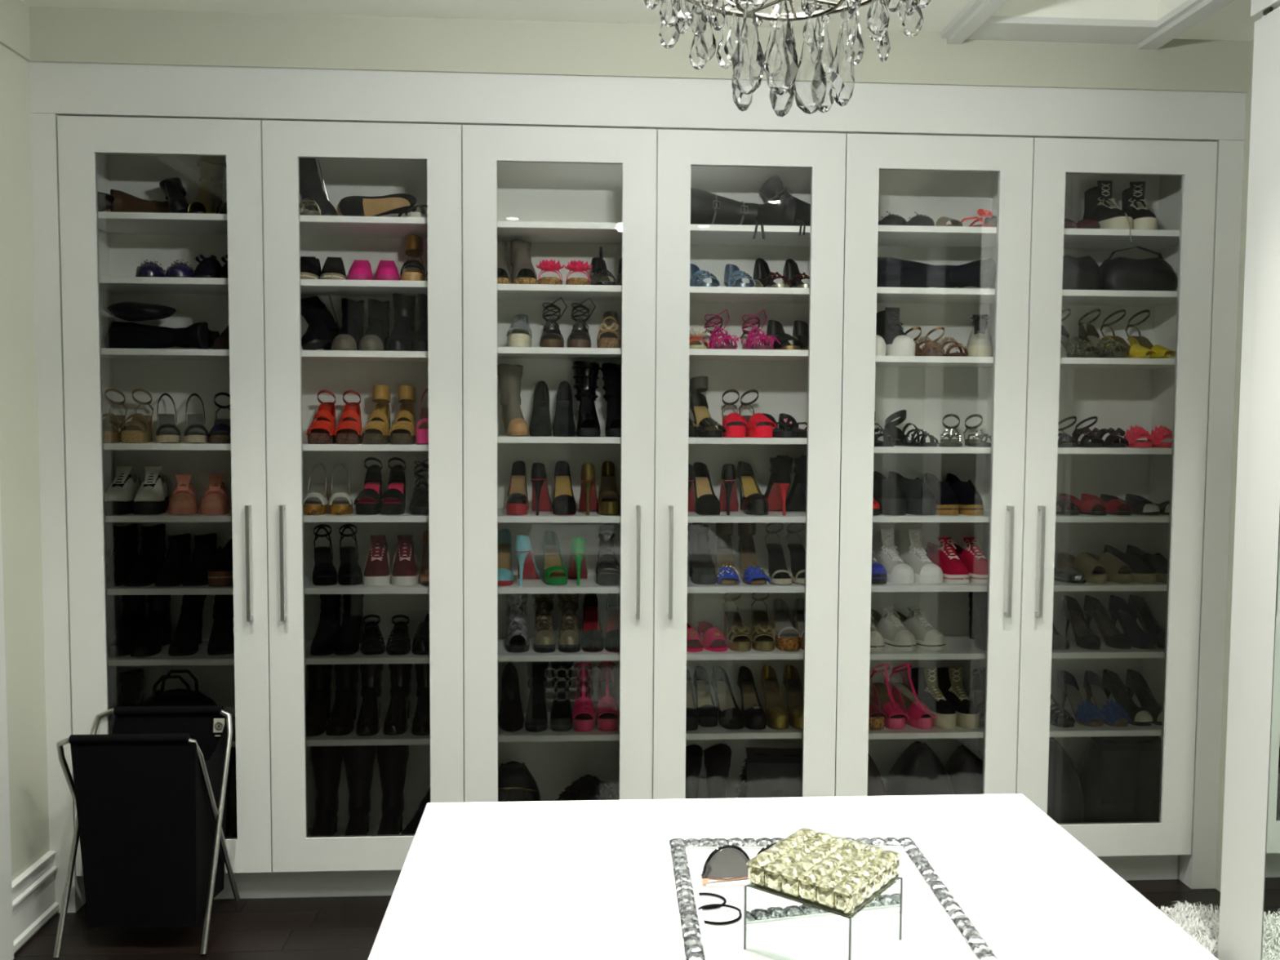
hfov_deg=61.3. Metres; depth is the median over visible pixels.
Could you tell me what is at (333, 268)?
espadrille
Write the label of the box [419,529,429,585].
pump
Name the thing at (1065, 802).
handbag
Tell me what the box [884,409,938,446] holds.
sandal
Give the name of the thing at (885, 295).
shelf
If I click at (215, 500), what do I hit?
sneaker
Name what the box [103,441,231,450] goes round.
shelf
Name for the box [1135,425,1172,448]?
sandal
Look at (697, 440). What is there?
shelf
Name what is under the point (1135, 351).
sandal
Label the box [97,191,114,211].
shoe
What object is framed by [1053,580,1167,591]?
shelf
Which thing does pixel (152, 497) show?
sneaker
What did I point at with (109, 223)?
shelf
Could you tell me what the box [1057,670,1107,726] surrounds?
heels
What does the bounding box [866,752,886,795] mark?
bag
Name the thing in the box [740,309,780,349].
sandal
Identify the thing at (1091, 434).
sandal
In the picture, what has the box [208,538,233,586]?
shoe
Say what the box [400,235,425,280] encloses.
sandal
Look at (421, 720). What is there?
boot
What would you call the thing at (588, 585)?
shelf
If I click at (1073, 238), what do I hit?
shelf
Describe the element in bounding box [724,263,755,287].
sandal
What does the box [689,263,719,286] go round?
sandal
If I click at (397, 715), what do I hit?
boot
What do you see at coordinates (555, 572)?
pump
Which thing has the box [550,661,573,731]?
bootie
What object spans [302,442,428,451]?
shelf
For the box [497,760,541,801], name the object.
handbag
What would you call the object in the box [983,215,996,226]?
sandal
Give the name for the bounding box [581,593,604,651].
pump
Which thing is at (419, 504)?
sandal
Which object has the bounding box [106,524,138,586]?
boot
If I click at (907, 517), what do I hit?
shelf
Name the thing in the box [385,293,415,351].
boot
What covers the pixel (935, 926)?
tray
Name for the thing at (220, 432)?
sandal
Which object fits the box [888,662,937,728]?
sandal
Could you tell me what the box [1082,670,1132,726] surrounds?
heels
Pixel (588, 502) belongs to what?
pump
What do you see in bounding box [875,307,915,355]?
sneaker
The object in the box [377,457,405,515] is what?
sandal
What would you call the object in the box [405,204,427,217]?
sandal
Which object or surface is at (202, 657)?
shelf
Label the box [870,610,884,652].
sneaker
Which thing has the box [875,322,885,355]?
sneaker
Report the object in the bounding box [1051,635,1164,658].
shelf
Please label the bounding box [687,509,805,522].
shelf
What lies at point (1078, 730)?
shelf
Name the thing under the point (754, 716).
pump
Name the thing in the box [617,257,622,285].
sandal
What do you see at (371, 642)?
sandal
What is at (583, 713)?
sandal
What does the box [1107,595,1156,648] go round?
pump
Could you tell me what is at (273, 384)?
cabinet
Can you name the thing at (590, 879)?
countertop
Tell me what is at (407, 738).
shelf
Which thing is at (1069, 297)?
shelf
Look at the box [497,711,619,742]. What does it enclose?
shelf
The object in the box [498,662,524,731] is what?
pump
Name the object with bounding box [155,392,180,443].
heels
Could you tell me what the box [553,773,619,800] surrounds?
hat
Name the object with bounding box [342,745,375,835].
boot
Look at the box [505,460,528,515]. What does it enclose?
pump
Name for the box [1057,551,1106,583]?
peep toe espadrille
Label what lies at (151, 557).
boot
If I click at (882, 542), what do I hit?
sneaker
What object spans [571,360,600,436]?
bootie
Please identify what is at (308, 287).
shelf
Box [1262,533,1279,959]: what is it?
mirror
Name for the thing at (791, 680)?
pump
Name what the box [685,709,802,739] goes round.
shelf
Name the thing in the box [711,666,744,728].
pump
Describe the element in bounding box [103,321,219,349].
boot
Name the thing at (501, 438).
shelf
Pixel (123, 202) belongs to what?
boot
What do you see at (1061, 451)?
shelf
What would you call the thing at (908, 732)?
shelf
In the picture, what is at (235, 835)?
boot
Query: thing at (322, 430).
sandal
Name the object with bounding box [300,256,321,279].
espadrille
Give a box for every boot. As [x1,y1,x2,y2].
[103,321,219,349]
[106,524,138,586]
[107,595,146,656]
[110,189,170,213]
[124,524,165,586]
[129,595,171,656]
[159,177,189,213]
[168,595,206,655]
[187,155,226,213]
[207,594,234,654]
[213,325,229,349]
[225,746,233,835]
[232,746,237,837]
[298,157,337,215]
[300,293,339,350]
[306,664,333,736]
[310,594,341,655]
[310,746,343,835]
[325,664,359,735]
[331,297,364,351]
[333,594,364,654]
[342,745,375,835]
[355,663,383,735]
[358,298,389,351]
[376,745,408,835]
[382,663,412,734]
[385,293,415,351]
[400,786,430,834]
[411,293,427,351]
[411,663,430,735]
[684,744,702,799]
[690,187,795,239]
[703,743,731,798]
[759,175,810,235]
[876,257,995,288]
[968,591,987,649]
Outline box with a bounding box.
[743,827,902,959]
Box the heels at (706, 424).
[689,375,726,437]
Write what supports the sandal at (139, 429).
on the cabinet at (273, 384)
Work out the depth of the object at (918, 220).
3.49 m
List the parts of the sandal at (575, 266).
flower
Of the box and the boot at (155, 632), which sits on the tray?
the box
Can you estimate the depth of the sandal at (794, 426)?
3.64 m
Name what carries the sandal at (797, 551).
on the cabinet at (569, 193)
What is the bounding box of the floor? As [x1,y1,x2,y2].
[13,879,1220,959]
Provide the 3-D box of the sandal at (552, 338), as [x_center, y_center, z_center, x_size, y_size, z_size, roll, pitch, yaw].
[-0.282,-0.511,3.522,0.084,0.174,0.224,0,3,-1]
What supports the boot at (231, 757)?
on the cabinet at (273, 384)
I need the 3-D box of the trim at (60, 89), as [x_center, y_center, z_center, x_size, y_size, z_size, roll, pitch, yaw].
[0.045,-1.176,3.506,3.763,0.148,0.340,0,3,-3]
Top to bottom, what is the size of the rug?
0.046 m
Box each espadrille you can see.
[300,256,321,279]
[320,256,346,279]
[924,472,959,515]
[946,473,983,515]
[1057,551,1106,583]
[1086,551,1132,583]
[1102,544,1155,583]
[1125,544,1168,582]
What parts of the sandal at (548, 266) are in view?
flower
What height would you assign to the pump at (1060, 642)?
0.147 m
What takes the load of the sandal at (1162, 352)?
on the cabinet at (1021, 393)
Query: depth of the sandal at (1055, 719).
3.64 m
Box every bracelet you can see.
[697,903,742,924]
[698,892,726,909]
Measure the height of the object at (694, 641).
0.063 m
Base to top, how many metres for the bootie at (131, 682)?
0.177 m
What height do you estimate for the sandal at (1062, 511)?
0.108 m
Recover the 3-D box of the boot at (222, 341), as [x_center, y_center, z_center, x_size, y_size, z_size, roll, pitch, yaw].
[-1.301,-0.502,3.479,0.086,0.180,0.240,1,3,3]
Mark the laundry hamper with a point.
(149, 795)
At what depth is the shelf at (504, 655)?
3.46 m
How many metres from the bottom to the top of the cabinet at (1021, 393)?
2.452 m
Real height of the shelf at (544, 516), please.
0.020 m
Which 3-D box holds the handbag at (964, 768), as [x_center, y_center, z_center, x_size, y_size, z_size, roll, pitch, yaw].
[1.118,1.060,3.680,0.193,0.304,0.173,0,3,-3]
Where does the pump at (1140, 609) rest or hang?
on the cabinet at (1021, 393)
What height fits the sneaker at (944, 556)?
0.140 m
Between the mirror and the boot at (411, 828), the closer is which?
the mirror
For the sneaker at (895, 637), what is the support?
on the cabinet at (1021, 393)
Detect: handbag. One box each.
[139,669,217,706]
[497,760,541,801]
[884,740,954,795]
[944,743,982,795]
[1047,737,1084,823]
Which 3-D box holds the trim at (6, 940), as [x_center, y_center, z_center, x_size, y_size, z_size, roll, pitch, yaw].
[-1.794,0.074,2.944,0.030,2.602,0.135,0,3,-3]
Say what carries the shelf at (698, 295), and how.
attached to the cabinet at (569, 193)
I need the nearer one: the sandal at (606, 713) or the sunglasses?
the sunglasses
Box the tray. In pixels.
[667,836,999,959]
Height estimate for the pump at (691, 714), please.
0.162 m
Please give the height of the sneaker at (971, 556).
0.140 m
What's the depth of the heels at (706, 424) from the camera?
3.59 m
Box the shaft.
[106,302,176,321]
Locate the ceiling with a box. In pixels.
[21,0,1262,40]
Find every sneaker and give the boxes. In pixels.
[104,466,141,514]
[133,466,168,515]
[167,474,198,514]
[199,474,229,515]
[362,534,391,586]
[391,534,418,586]
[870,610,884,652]
[871,528,915,583]
[871,605,915,651]
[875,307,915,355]
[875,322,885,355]
[893,528,942,583]
[894,605,945,650]
[911,667,956,728]
[925,537,970,583]
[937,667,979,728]
[951,537,987,583]
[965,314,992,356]
[1082,180,1132,241]
[1121,181,1157,230]
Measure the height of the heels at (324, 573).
0.186 m
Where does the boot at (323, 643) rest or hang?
on the cabinet at (273, 384)
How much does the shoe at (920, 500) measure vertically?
0.131 m
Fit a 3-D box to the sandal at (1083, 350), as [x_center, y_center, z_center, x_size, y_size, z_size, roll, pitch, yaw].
[1.451,-0.490,3.629,0.080,0.173,0.208,-1,4,-21]
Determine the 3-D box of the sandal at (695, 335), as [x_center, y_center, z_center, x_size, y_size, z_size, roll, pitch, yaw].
[0.170,-0.461,3.551,0.090,0.075,0.213,0,3,-9]
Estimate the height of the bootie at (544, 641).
0.175 m
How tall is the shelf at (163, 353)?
0.020 m
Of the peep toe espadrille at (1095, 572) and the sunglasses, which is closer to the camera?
the sunglasses
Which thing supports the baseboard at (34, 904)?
attached to the wall at (20, 478)
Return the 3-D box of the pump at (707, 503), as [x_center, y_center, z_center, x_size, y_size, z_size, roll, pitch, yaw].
[0.214,0.027,3.585,0.074,0.164,0.218,0,3,-9]
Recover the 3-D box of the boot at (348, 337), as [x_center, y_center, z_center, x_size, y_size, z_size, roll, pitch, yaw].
[-0.939,-0.500,3.486,0.084,0.179,0.238,0,3,-3]
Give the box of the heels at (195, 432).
[183,393,208,443]
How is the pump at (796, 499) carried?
on the cabinet at (569, 193)
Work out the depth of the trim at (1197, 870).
3.52 m
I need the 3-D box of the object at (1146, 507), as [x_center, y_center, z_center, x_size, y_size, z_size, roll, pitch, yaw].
[1.668,0.083,3.687,0.076,0.056,0.225,-1,4,-27]
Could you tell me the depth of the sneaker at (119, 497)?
3.42 m
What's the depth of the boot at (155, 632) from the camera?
3.50 m
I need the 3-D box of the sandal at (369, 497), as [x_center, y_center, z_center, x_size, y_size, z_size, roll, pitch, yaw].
[-0.880,0.015,3.526,0.077,0.178,0.225,0,3,-5]
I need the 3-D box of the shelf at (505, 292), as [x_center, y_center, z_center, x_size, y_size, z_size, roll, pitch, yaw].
[-0.255,-0.610,3.522,0.572,0.020,0.281,0,3,-3]
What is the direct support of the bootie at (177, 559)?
on the cabinet at (273, 384)
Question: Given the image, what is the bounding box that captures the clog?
[506,314,532,346]
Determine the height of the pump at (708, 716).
0.157 m
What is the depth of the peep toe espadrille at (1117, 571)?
3.62 m
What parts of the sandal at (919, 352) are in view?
chain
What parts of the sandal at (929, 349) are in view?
chain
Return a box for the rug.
[1157,900,1219,959]
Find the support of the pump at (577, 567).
on the cabinet at (569, 193)
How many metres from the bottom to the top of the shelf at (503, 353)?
0.020 m
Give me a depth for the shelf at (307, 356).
3.37 m
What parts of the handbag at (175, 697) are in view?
handle, handle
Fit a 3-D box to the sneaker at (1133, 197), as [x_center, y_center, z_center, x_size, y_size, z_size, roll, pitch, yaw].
[1.675,-0.911,3.638,0.094,0.189,0.255,1,3,10]
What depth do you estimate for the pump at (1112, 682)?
3.74 m
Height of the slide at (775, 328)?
0.115 m
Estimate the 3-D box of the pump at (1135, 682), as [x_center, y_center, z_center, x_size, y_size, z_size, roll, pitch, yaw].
[1.756,0.749,3.726,0.074,0.147,0.220,-1,4,-15]
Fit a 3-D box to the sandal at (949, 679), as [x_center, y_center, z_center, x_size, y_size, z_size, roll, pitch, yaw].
[1.083,0.732,3.697,0.078,0.176,0.255,0,3,-11]
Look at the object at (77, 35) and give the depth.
3.30 m
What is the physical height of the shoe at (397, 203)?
0.088 m
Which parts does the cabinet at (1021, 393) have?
rail, glass pane, handle, panel, handle, rail, glass pane, rail, panel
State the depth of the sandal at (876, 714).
3.56 m
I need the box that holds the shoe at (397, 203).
[337,193,416,217]
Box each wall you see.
[0,44,49,881]
[1215,39,1253,892]
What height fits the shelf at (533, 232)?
0.020 m
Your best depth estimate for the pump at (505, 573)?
3.58 m
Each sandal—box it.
[102,388,127,443]
[119,388,153,443]
[208,391,231,443]
[219,162,226,213]
[299,197,321,215]
[306,390,336,444]
[334,390,362,444]
[353,457,382,514]
[360,384,390,444]
[360,614,385,654]
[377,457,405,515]
[386,614,411,655]
[389,385,415,444]
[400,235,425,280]
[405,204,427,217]
[408,458,429,514]
[535,258,564,284]
[540,297,567,347]
[564,259,592,284]
[567,297,595,347]
[572,662,595,731]
[590,246,617,285]
[595,524,620,585]
[595,661,618,730]
[596,311,621,347]
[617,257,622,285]
[688,326,709,348]
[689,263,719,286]
[702,309,744,349]
[715,522,740,584]
[721,389,747,437]
[722,592,751,650]
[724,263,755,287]
[737,522,770,584]
[738,389,776,437]
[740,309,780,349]
[751,592,775,650]
[753,257,791,287]
[761,413,796,437]
[764,522,792,584]
[777,413,807,437]
[782,258,809,288]
[785,522,804,584]
[868,691,887,729]
[870,663,908,729]
[874,410,895,446]
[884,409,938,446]
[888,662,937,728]
[905,326,942,355]
[924,326,968,356]
[935,216,962,226]
[937,413,962,446]
[960,208,995,226]
[963,413,991,447]
[972,667,985,727]
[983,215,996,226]
[1049,693,1075,727]
[1055,500,1080,515]
[1057,416,1105,447]
[1057,433,1078,447]
[1060,308,1100,357]
[1071,416,1128,447]
[1078,308,1129,358]
[1100,309,1157,358]
[1119,424,1155,448]
[1124,309,1175,358]
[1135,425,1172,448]
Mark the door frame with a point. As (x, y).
(1249, 928)
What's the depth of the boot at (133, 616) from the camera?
3.49 m
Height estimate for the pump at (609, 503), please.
0.167 m
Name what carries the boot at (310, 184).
on the cabinet at (273, 384)
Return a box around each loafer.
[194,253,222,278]
[220,253,228,278]
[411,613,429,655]
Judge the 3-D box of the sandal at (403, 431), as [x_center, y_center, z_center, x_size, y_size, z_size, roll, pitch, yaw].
[-0.767,-0.214,3.518,0.082,0.191,0.225,0,3,-5]
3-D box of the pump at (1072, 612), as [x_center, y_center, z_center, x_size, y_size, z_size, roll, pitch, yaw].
[1.508,0.486,3.689,0.074,0.150,0.218,0,3,-9]
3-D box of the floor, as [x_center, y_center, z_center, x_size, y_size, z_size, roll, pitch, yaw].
[0.236,1.579,0.270,3.963,0.060,7.340,0,3,-3]
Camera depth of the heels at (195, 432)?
3.46 m
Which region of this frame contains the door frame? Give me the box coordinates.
[1217,0,1279,959]
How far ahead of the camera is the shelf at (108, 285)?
3.37 m
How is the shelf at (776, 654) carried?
attached to the cabinet at (569, 193)
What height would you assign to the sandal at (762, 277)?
0.125 m
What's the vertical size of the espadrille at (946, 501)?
0.126 m
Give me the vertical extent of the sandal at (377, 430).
0.191 m
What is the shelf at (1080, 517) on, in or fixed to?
attached to the cabinet at (1021, 393)
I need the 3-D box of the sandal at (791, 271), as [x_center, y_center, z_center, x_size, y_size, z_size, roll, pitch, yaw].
[0.521,-0.681,3.565,0.080,0.125,0.213,0,3,-11]
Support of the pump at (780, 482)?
on the cabinet at (569, 193)
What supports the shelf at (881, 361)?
attached to the cabinet at (1021, 393)
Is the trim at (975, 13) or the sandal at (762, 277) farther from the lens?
the sandal at (762, 277)
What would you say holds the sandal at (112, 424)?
on the cabinet at (273, 384)
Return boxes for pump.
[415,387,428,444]
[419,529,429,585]
[497,528,513,585]
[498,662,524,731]
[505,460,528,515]
[514,535,540,586]
[528,380,551,436]
[530,462,552,515]
[542,530,567,584]
[552,380,575,436]
[552,460,576,515]
[566,537,587,585]
[578,462,598,515]
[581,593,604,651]
[598,461,620,515]
[604,593,620,651]
[685,668,698,730]
[688,463,695,511]
[693,462,720,515]
[693,666,718,726]
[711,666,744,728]
[718,463,738,515]
[736,461,768,515]
[737,666,766,729]
[760,664,789,728]
[764,454,793,515]
[782,664,803,728]
[785,455,806,511]
[1052,621,1069,649]
[1060,595,1100,649]
[1082,595,1131,648]
[1102,669,1153,725]
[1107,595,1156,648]
[1124,669,1162,725]
[1128,595,1165,648]
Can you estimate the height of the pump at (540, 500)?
0.170 m
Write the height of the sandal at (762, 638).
0.183 m
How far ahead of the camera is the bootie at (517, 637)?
3.56 m
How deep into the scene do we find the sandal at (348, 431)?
3.47 m
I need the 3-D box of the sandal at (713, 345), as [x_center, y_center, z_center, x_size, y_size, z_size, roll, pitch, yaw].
[0.257,-0.494,3.551,0.115,0.142,0.224,0,3,-13]
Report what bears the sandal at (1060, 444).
on the cabinet at (1021, 393)
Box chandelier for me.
[644,0,930,116]
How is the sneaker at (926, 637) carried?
on the cabinet at (1021, 393)
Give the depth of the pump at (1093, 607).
3.71 m
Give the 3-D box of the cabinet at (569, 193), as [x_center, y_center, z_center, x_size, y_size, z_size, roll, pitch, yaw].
[0.034,0.124,3.559,1.192,2.452,0.357,0,3,-3]
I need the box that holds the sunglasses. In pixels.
[700,842,777,884]
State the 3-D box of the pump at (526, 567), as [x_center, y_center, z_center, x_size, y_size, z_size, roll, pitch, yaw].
[-0.374,0.252,3.560,0.072,0.164,0.218,1,3,4]
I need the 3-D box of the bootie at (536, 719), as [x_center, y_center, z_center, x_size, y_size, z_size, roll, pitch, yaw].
[-0.344,0.703,3.601,0.081,0.216,0.235,0,3,-3]
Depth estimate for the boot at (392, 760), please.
3.60 m
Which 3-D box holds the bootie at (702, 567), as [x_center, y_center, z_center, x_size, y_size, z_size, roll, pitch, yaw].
[0.204,0.243,3.605,0.080,0.185,0.220,0,3,-7]
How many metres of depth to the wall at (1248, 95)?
3.50 m
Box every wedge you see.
[302,462,327,515]
[328,462,353,515]
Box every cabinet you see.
[57,115,464,899]
[462,124,845,802]
[834,133,1217,879]
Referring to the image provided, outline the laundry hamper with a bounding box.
[53,705,239,957]
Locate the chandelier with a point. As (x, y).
(837, 84)
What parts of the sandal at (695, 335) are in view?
flower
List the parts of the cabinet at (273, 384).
panel, rail, glass pane, rail, handle, panel, handle, panel, rail, rail, glass pane, panel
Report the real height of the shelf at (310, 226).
0.020 m
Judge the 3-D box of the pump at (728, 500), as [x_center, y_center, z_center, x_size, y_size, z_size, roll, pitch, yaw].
[0.294,0.025,3.595,0.072,0.168,0.218,1,3,4]
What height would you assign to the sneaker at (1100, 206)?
0.229 m
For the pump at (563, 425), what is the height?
0.183 m
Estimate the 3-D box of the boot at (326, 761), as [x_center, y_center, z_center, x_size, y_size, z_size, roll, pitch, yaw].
[-1.050,1.033,3.583,0.108,0.343,0.242,0,3,-3]
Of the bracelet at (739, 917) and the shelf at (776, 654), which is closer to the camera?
the bracelet at (739, 917)
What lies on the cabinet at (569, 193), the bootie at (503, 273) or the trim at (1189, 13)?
the bootie at (503, 273)
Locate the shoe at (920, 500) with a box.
[887,471,935,515]
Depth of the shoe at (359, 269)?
3.38 m
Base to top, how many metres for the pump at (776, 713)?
0.167 m
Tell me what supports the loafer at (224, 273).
on the cabinet at (273, 384)
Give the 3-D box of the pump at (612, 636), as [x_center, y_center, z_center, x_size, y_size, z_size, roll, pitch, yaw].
[-0.083,0.470,3.593,0.075,0.164,0.218,0,3,-5]
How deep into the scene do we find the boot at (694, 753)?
3.67 m
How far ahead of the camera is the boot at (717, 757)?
3.68 m
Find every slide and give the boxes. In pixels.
[766,320,804,350]
[792,320,808,350]
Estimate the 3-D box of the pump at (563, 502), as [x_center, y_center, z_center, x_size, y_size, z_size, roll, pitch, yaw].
[-0.252,0.024,3.556,0.077,0.167,0.218,0,3,-8]
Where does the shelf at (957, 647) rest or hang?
attached to the cabinet at (1021, 393)
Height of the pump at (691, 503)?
0.167 m
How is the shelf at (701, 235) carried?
attached to the cabinet at (569, 193)
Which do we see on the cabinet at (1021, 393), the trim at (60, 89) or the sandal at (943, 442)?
the sandal at (943, 442)
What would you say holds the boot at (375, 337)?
on the cabinet at (273, 384)
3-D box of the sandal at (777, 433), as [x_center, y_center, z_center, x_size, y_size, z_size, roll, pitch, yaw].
[0.453,-0.183,3.595,0.079,0.080,0.225,-1,4,-17]
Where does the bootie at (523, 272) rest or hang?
on the cabinet at (569, 193)
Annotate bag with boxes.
[734,746,802,798]
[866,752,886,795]
[1062,255,1102,289]
[1076,735,1161,822]
[1098,245,1177,291]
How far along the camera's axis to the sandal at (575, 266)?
3.43 m
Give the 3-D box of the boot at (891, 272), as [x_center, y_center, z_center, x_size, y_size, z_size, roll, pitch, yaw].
[0.937,-0.680,3.558,0.396,0.116,0.247,0,3,-11]
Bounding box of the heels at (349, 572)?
[337,524,362,585]
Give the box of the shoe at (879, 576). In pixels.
[871,546,887,584]
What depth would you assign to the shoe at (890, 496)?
3.54 m
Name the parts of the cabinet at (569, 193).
rail, glass pane, handle, handle, rail, glass pane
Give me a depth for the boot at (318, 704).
3.56 m
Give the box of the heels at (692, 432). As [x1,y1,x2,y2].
[688,413,699,437]
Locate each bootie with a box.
[110,668,144,734]
[154,533,191,586]
[182,533,217,585]
[497,240,511,284]
[497,363,528,435]
[506,593,529,652]
[510,239,537,284]
[524,661,549,731]
[532,593,555,652]
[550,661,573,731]
[557,593,580,652]
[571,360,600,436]
[600,362,621,436]
[687,522,716,584]
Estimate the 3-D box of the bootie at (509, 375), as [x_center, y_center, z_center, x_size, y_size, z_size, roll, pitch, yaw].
[-0.414,-0.264,3.541,0.087,0.238,0.237,-1,4,-17]
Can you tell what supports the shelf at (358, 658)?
attached to the cabinet at (273, 384)
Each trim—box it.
[0,0,30,61]
[0,488,13,959]
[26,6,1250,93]
[28,62,1245,141]
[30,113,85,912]
[940,0,1008,44]
[967,15,1157,44]
[1133,0,1235,49]
[1177,139,1244,888]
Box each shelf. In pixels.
[97,211,227,235]
[99,276,228,294]
[101,347,229,359]
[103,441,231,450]
[105,508,231,522]
[106,582,233,595]
[108,640,234,666]
[231,716,235,746]
[299,214,427,238]
[300,279,427,297]
[301,350,428,362]
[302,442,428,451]
[303,508,429,522]
[304,574,429,594]
[305,639,430,664]
[306,715,430,746]
[497,220,622,243]
[497,284,622,301]
[497,346,621,359]
[497,435,621,443]
[497,508,620,522]
[497,574,620,594]
[497,636,620,662]
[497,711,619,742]
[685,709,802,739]
[686,635,804,660]
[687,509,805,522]
[687,573,804,593]
[688,348,808,360]
[688,435,807,444]
[689,224,810,246]
[689,286,808,303]
[868,722,983,739]
[870,635,986,660]
[871,582,987,591]
[872,509,989,522]
[873,444,991,453]
[875,355,993,367]
[876,287,995,304]
[877,225,996,247]
[1048,706,1162,737]
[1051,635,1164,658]
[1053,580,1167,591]
[1055,513,1169,522]
[1057,447,1172,454]
[1060,357,1174,368]
[1062,289,1177,306]
[1063,228,1179,249]
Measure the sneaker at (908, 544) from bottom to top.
0.167 m
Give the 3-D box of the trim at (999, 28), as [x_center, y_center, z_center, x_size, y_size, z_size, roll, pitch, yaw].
[1.290,-1.380,3.313,0.530,0.020,0.148,0,3,-3]
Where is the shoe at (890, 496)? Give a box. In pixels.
[872,471,906,515]
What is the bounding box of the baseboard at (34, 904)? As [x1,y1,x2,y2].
[11,850,58,953]
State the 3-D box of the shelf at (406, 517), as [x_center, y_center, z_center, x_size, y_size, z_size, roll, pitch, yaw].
[-0.868,0.115,3.528,0.574,0.020,0.281,0,3,-3]
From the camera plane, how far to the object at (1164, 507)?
3.72 m
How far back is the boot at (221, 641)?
3.51 m
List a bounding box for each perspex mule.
[771,598,800,650]
[793,598,804,649]
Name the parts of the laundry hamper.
leg frame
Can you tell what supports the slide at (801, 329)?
on the cabinet at (569, 193)
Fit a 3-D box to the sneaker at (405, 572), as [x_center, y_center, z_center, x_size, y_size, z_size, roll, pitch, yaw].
[-0.773,0.257,3.556,0.088,0.148,0.255,0,3,-11]
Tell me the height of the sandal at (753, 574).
0.205 m
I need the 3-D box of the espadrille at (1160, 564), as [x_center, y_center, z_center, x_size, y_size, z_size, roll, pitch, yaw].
[1.756,0.287,3.712,0.078,0.100,0.255,0,3,-11]
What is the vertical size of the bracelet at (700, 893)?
0.003 m
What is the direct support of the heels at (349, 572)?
on the cabinet at (273, 384)
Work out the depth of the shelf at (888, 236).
3.53 m
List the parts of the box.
mirror panel, lid, mirror panel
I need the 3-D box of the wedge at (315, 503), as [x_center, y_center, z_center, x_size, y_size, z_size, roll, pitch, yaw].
[-1.050,0.027,3.506,0.077,0.156,0.216,0,3,-9]
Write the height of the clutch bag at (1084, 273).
0.119 m
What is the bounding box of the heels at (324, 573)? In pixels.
[312,524,337,585]
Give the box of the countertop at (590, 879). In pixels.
[368,793,1218,959]
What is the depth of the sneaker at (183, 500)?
3.43 m

